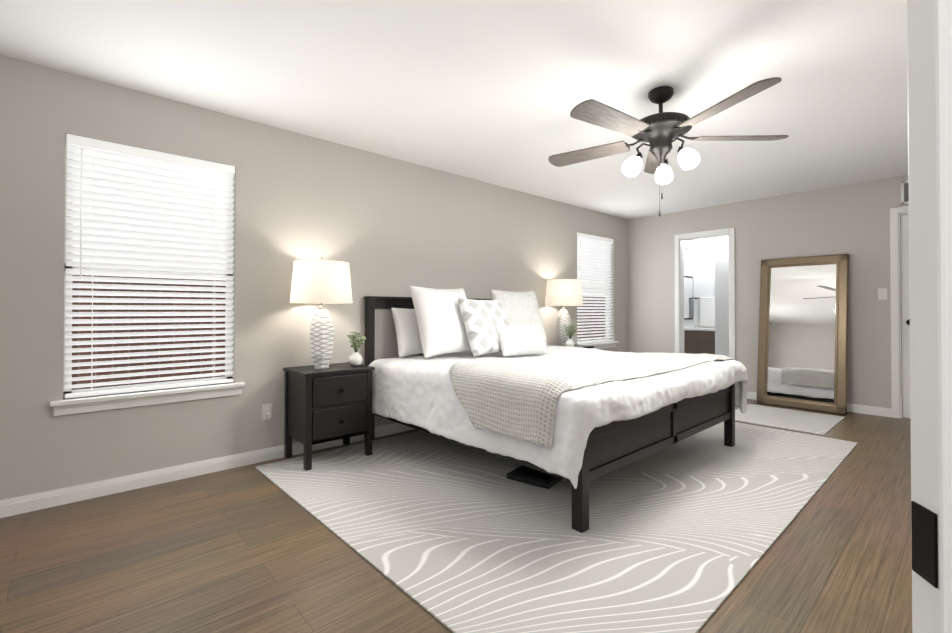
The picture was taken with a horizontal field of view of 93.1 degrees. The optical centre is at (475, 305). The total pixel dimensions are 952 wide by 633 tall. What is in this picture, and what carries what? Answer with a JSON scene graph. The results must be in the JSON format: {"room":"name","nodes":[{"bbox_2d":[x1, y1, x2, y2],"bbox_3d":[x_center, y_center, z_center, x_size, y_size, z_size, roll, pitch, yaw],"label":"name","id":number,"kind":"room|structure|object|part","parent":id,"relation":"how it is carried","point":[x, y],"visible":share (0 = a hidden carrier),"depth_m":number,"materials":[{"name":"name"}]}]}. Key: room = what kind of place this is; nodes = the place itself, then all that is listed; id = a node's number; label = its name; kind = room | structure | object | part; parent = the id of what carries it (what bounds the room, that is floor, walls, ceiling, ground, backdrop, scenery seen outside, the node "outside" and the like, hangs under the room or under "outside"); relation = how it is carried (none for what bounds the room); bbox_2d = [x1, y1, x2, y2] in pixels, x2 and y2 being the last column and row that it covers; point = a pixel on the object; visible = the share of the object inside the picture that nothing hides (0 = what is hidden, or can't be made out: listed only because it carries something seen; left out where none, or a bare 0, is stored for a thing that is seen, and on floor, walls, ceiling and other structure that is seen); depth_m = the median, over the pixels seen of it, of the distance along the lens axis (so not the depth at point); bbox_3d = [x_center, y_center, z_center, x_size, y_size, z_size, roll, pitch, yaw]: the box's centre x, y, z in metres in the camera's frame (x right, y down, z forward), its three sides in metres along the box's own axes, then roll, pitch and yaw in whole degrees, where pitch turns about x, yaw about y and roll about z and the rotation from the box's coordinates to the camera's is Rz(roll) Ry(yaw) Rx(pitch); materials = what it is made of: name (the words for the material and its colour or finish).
{"room":"bedroom","nodes":[
{"label":"bedroom","id":0,"kind":"room"},
{"bbox_2d":[0,55,628,499],"bbox_3d":[-0.397,-0.089,4.382,7.364,2.440,0.120,0,-1,-42],"label":"wall","id":1,"kind":"structure","parent":0,"point":[382,225],"depth_m":3.20,"materials":[{"name":"grey paint"}]},
{"bbox_2d":[50,382,244,415],"bbox_3d":[-2.005,0.575,2.841,0.990,0.085,0.105,0,-1,-42],"label":"window sill","id":2,"kind":"structure","parent":1,"relation":"attached to","point":[69,406],"depth_m":2.76,"materials":[{"name":"white wood"}]},
{"bbox_2d":[63,136,232,397],"bbox_3d":[-2.062,-0.222,2.912,0.880,1.510,0.045,0,-1,-42],"label":"window","id":3,"kind":"structure","parent":1,"relation":"in","point":[67,391],"depth_m":2.73,"materials":[{"name":"white plastic"}]},
{"bbox_2d":[65,134,234,398],"bbox_3d":[-2.019,-0.224,2.864,0.872,1.504,0.072,0,-1,-42],"label":"window blinds","id":4,"kind":"object","parent":3,"relation":"attached to","point":[106,149],"visible":0.92,"depth_m":2.82,"materials":[{"name":"white plastic"}]},
{"bbox_2d":[0,423,413,517],"bbox_3d":[-0.351,1.086,4.321,7.124,0.088,0.015,0,-1,-42],"label":"baseboard","id":5,"kind":"structure","parent":1,"relation":"attached to","point":[36,501],"depth_m":2.81,"materials":[{"name":"white wood"}]},
{"bbox_2d":[262,403,276,446],"bbox_3d":[-1.494,0.870,3.268,0.098,0.319,0.038,0,-1,-42],"label":"electrical outlet plate","id":6,"kind":"object","parent":1,"relation":"attached to","point":[266,411],"visible":1,"depth_m":3.26,"materials":[{"name":"white plastic"}]},
{"bbox_3d":[-1.515,0.769,3.272,0.072,0.116,0.006,0,-1,-42],"label":"plate","id":7,"kind":"part","parent":6,"relation":"part of","materials":[{"name":"white plastic"}]},
{"bbox_2d":[577,245,609,341],"bbox_3d":[1.583,-0.225,6.228,0.895,1.465,0.045,0,-1,-42],"label":"window","id":8,"kind":"structure","parent":1,"relation":"in","point":[606,309],"depth_m":6.49,"materials":[{"name":"white plastic"}]},
{"bbox_2d":[577,232,612,343],"bbox_3d":[1.626,-0.227,6.180,0.887,1.459,0.072,0,-1,-42],"label":"window blinds","id":9,"kind":"object","parent":8,"relation":"attached to","point":[589,239],"visible":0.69,"depth_m":6.18,"materials":[{"name":"white plastic"}]},
{"bbox_2d":[577,341,618,348],"bbox_3d":[1.640,0.549,6.158,1.005,0.085,0.105,0,-1,-42],"label":"window sill","id":10,"kind":"structure","parent":1,"relation":"attached to","point":[602,345],"depth_m":6.22,"materials":[{"name":"white wood"}]},
{"bbox_2d":[0,0,907,219],"bbox_3d":[1.147,-1.354,2.696,7.364,0.060,4.708,0,-1,-42],"label":"ceiling","id":11,"kind":"structure","parent":0,"point":[495,92],"depth_m":2.58,"materials":[{"name":"white paint"}]},
{"bbox_2d":[548,77,788,215],"bbox_3d":[1.098,-0.937,2.776,1.434,0.772,1.448,0,-1,-42],"label":"ceiling fan","id":12,"kind":"object","parent":11,"relation":"hanging from","point":[660,131],"visible":1,"depth_m":2.71,"materials":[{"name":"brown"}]},
{"bbox_3d":[0.753,-1.031,3.075,0.550,0.008,0.158,0,-13,37],"label":"blade","id":13,"kind":"part","parent":12,"relation":"part of","materials":[{"name":"wood"}]},
{"bbox_3d":[0.747,-1.036,2.505,0.550,0.008,0.158,0,-13,-35],"label":"blade","id":14,"kind":"part","parent":12,"relation":"part of","materials":[{"name":"wood"}]},
{"bbox_3d":[1.298,-1.030,3.244,0.158,0.008,0.550,12,3,18],"label":"blade","id":15,"kind":"part","parent":12,"relation":"part of","materials":[{"name":"wood"}]},
{"bbox_3d":[1.176,-0.858,2.771,0.429,0.126,0.414,0,-1,-42],"label":"glass","id":16,"kind":"part","parent":12,"relation":"part of","materials":[{"name":"white glass"}]},
{"bbox_3d":[1.141,-0.717,2.784,0.034,0.332,0.014,0,-1,-42],"label":"chain","id":17,"kind":"part","parent":12,"relation":"part of","materials":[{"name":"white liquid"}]},
{"bbox_3d":[1.130,-1.101,2.784,0.563,0.444,0.569,0,-1,-42],"label":"motor","id":18,"kind":"part","parent":12,"relation":"part of","materials":[{"name":"grey metal"}]},
{"bbox_3d":[1.287,-1.038,2.322,0.158,0.008,0.550,-12,3,-17],"label":"blade","id":19,"kind":"part","parent":12,"relation":"part of","materials":[{"name":"wood"}]},
{"label":"blade","id":20,"kind":"part","parent":12,"relation":"part of","materials":[{"name":"wood"}]},
{"bbox_2d":[0,399,911,632],"bbox_3d":[1.147,1.145,2.674,7.364,0.060,4.708,0,-1,-42],"label":"floor","id":21,"kind":"structure","parent":0,"point":[251,548],"depth_m":1.93,"materials":[{"name":"brown wood"}]},
{"bbox_2d":[255,421,857,632],"bbox_3d":[0.793,1.117,3.394,3.810,0.010,2.710,0,-1,-42],"label":"rug","id":22,"kind":"object","parent":21,"relation":"on","point":[682,536],"visible":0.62,"depth_m":2.28,"materials":[{"name":"grey fabric"}]},
{"bbox_2d":[283,362,374,470],"bbox_3d":[-1.082,0.784,3.334,0.524,0.655,0.438,0,-1,-42],"label":"nightstand","id":23,"kind":"object","parent":22,"relation":"on","point":[332,402],"visible":1,"depth_m":3.19,"materials":[{"name":"black wood"}]},
{"bbox_2d":[290,257,352,368],"bbox_3d":[-1.130,0.047,3.304,0.436,0.816,0.436,0,-1,-42],"label":"lamp","id":24,"kind":"object","parent":23,"relation":"on","point":[321,281],"visible":1,"depth_m":3.17,"materials":[{"name":"ceramic"}]},
{"bbox_3d":[-1.130,-0.168,3.306,0.436,0.297,0.436,0,-1,-42],"label":"lamp shade","id":25,"kind":"part","parent":24,"relation":"part of","materials":[{"name":"white fabric"}]},
{"bbox_3d":[-0.946,0.707,3.185,0.032,0.249,0.033,0,-1,-42],"label":"knob","id":26,"kind":"part","parent":23,"relation":"part of","materials":[{"name":"black metal"}]},
{"bbox_2d":[347,332,365,365],"bbox_3d":[-0.911,0.325,3.407,0.171,0.262,0.227,0,-1,-42],"label":"plant","id":27,"kind":"object","parent":23,"relation":"on","point":[355,358],"visible":1,"depth_m":3.38,"materials":[{"name":"green plant"}]},
{"bbox_2d":[507,465,561,488],"bbox_3d":[0.402,1.084,2.911,0.300,0.042,0.300,0,-1,36],"label":"scale","id":28,"kind":"object","parent":22,"relation":"on","point":[526,475],"visible":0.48,"depth_m":2.81,"materials":[{"name":"black plastic"}]},
{"bbox_2d":[363,286,748,532],"bbox_3d":[0.589,0.474,3.639,2.406,1.280,2.261,0,-1,-42],"label":"bed","id":29,"kind":"object","parent":22,"relation":"on","point":[495,375],"visible":0.96,"depth_m":2.90,"materials":[{"name":"white fabric"}]},
{"bbox_2d":[369,346,748,488],"bbox_3d":[0.656,0.638,3.588,2.369,0.452,2.098,0,-1,-42],"label":"duvet","id":30,"kind":"object","parent":29,"relation":"on","point":[609,411],"depth_m":2.67,"materials":[{"name":"white fabric"}]},
{"bbox_2d":[449,352,733,446],"bbox_3d":[0.935,0.526,3.258,2.406,0.332,1.003,0,-1,-42],"label":"throw","id":31,"kind":"object","parent":29,"relation":"on","point":[534,402],"depth_m":2.52,"materials":[{"name":"white fabric"}]},
{"bbox_2d":[548,345,593,347],"bbox_3d":[1.067,0.801,5.289,0.524,0.655,0.438,0,-1,-42],"label":"nightstand","id":32,"kind":"object","parent":22,"relation":"on","point":[584,346],"visible":0.04,"depth_m":5.29,"materials":[{"name":"black wood"}]},
{"bbox_2d":[545,277,582,346],"bbox_3d":[1.027,0.065,5.280,0.436,0.816,0.436,0,-1,-42],"label":"lamp","id":33,"kind":"object","parent":32,"relation":"on","point":[563,292],"visible":0.96,"depth_m":5.14,"materials":[{"name":"ceramic"}]},
{"bbox_3d":[1.027,-0.150,5.282,0.436,0.297,0.436,0,-1,-42],"label":"lamp shade","id":34,"kind":"part","parent":33,"relation":"part of","materials":[{"name":"white fabric"}]},
{"bbox_2d":[564,325,577,346],"bbox_3d":[1.052,0.340,5.038,0.171,0.262,0.227,0,-1,-42],"label":"plant","id":35,"kind":"object","parent":32,"relation":"on","point":[569,342],"visible":0.98,"depth_m":5.01,"materials":[{"name":"green plant"}]},
{"bbox_2d":[735,404,844,434],"bbox_3d":[3.081,1.127,4.550,0.950,0.010,0.860,0,-1,-42],"label":"rug","id":36,"kind":"object","parent":21,"relation":"on","point":[806,422],"visible":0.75,"depth_m":4.45,"materials":[{"name":"white fabric"}]},
{"bbox_2d":[756,254,848,414],"bbox_3d":[3.636,0.290,5.049,0.045,1.700,0.820,10,-7,-42],"label":"floor mirror","id":37,"kind":"object","parent":21,"relation":"on","point":[803,338],"visible":0.98,"depth_m":5.02,"materials":[{"name":"brown mirror"}]},
{"bbox_3d":[3.639,0.291,5.052,0.011,1.510,0.630,10,-7,-42],"label":"glass","id":38,"kind":"part","parent":37,"relation":"part of","materials":[{"name":"white"}]},
{"bbox_2d":[907,0,951,632],"bbox_3d":[0.748,0.067,0.249,0.802,2.030,0.099,0,-1,13],"label":"open entry door","id":39,"kind":"structure","parent":21,"relation":"on","point":[929,44],"depth_m":0.36,"materials":[{"name":"white paint"}]},
{"bbox_3d":[0.406,0.192,0.322,0.103,0.066,0.094,0,-1,13],"label":"knob","id":40,"kind":"part","parent":39,"relation":"part of","materials":[{"name":"black metal"}]},
{"bbox_2d":[684,239,693,327],"bbox_3d":[3.141,-0.062,7.455,2.006,2.440,0.100,0,-1,-42],"label":"wall","id":41,"kind":"structure","parent":0,"point":[688,264],"depth_m":7.97,"materials":[{"name":"white paint"}]},
{"bbox_2d":[684,276,692,319],"bbox_3d":[3.662,-0.138,7.838,0.480,0.760,0.033,0,-1,-42],"label":"bathroom mirror","id":42,"kind":"object","parent":41,"relation":"attached to","point":[688,297],"visible":0.58,"depth_m":7.85,"materials":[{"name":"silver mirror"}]},
{"bbox_2d":[694,237,714,321],"bbox_3d":[4.633,-0.062,7.380,0.100,2.440,2.220,0,-1,-42],"label":"wall","id":43,"kind":"structure","parent":0,"point":[704,268],"depth_m":7.98,"materials":[{"name":"white paint"}]},
{"bbox_2d":[694,297,714,326],"bbox_3d":[4.060,0.105,7.870,0.085,0.515,0.464,0,-1,-42],"label":"towel","id":44,"kind":"object","parent":43,"relation":"attached to","point":[707,311],"visible":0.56,"depth_m":7.84,"materials":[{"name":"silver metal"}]},
{"bbox_2d":[715,236,728,356],"bbox_3d":[4.008,-0.072,6.284,0.100,2.440,1.240,0,-1,-42],"label":"wall","id":45,"kind":"structure","parent":0,"point":[721,298],"depth_m":6.64,"materials":[{"name":"white paint"}]},
{"bbox_2d":[628,175,908,408],"bbox_3d":[3.866,-0.083,5.078,0.120,2.440,4.588,0,-1,-42],"label":"wall","id":46,"kind":"structure","parent":0,"point":[852,221],"depth_m":5.25,"materials":[{"name":"grey paint"}]},
{"bbox_2d":[674,228,734,359],"bbox_3d":[3.039,0.082,5.975,0.136,2.127,0.754,0,-1,-42],"label":"door frame","id":47,"kind":"structure","parent":46,"relation":"attached to","point":[679,239],"depth_m":6.08,"materials":[{"name":"white wood"}]},
{"bbox_2d":[747,391,891,416],"bbox_3d":[3.735,1.093,5.113,0.015,0.088,1.444,0,-1,-42],"label":"baseboard","id":48,"kind":"structure","parent":46,"relation":"attached to","point":[871,410],"depth_m":4.72,"materials":[{"name":"white wood"}]},
{"bbox_2d":[878,288,886,299],"bbox_3d":[4.178,-0.122,4.634,0.019,0.116,0.072,0,-1,-42],"label":"switch plate","id":49,"kind":"object","parent":46,"relation":"attached to","point":[882,293],"visible":1,"depth_m":4.64,"materials":[{"name":"white plastic"}]},
{"bbox_2d":[890,206,908,418],"bbox_3d":[4.573,0.066,4.289,0.136,2.127,0.916,0,-1,-42],"label":"door frame","id":50,"kind":"structure","parent":46,"relation":"attached to","point":[896,213],"depth_m":4.55,"materials":[{"name":"white wood"}]},
{"bbox_2d":[901,180,908,204],"bbox_3d":[4.526,-1.138,4.263,0.014,0.235,0.740,0,-1,-42],"label":"air vent","id":51,"kind":"object","parent":46,"relation":"in","point":[904,192],"visible":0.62,"depth_m":4.51,"materials":[{"name":"white metal"}]},
{"bbox_3d":[4.530,-1.138,4.266,0.003,0.215,0.720,0,-1,-42],"label":"pane","id":52,"kind":"part","parent":51,"relation":"part of","materials":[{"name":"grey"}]},
{"bbox_2d":[901,214,910,417],"bbox_3d":[4.571,0.099,4.287,0.040,2.037,0.764,0,-1,-42],"label":"door","id":53,"kind":"structure","parent":46,"relation":"in","point":[905,308],"depth_m":4.54,"materials":[{"name":"white paint"}]},
{"bbox_3d":[3.855,1.181,6.660,2.006,0.060,2.020,0,-1,-42],"label":"floor","id":54,"kind":"structure","parent":0,"visible":0},
{"bbox_2d":[684,322,714,354],"bbox_3d":[3.898,0.725,7.662,0.593,0.870,0.598,0,-1,-42],"label":"bathroom vanity","id":55,"kind":"object","parent":54,"relation":"on","point":[698,339],"visible":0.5,"depth_m":7.49,"materials":[{"name":"brown wood"}]},
{"label":"outside","id":56,"kind":"structure","parent":0,"visible":0},
{"bbox_2d":[72,275,604,389],"bbox_3d":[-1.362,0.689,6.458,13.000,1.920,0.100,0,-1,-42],"label":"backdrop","id":57,"kind":"structure","parent":56,"point":[137,350],"depth_m":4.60,"materials":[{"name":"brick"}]}
]}

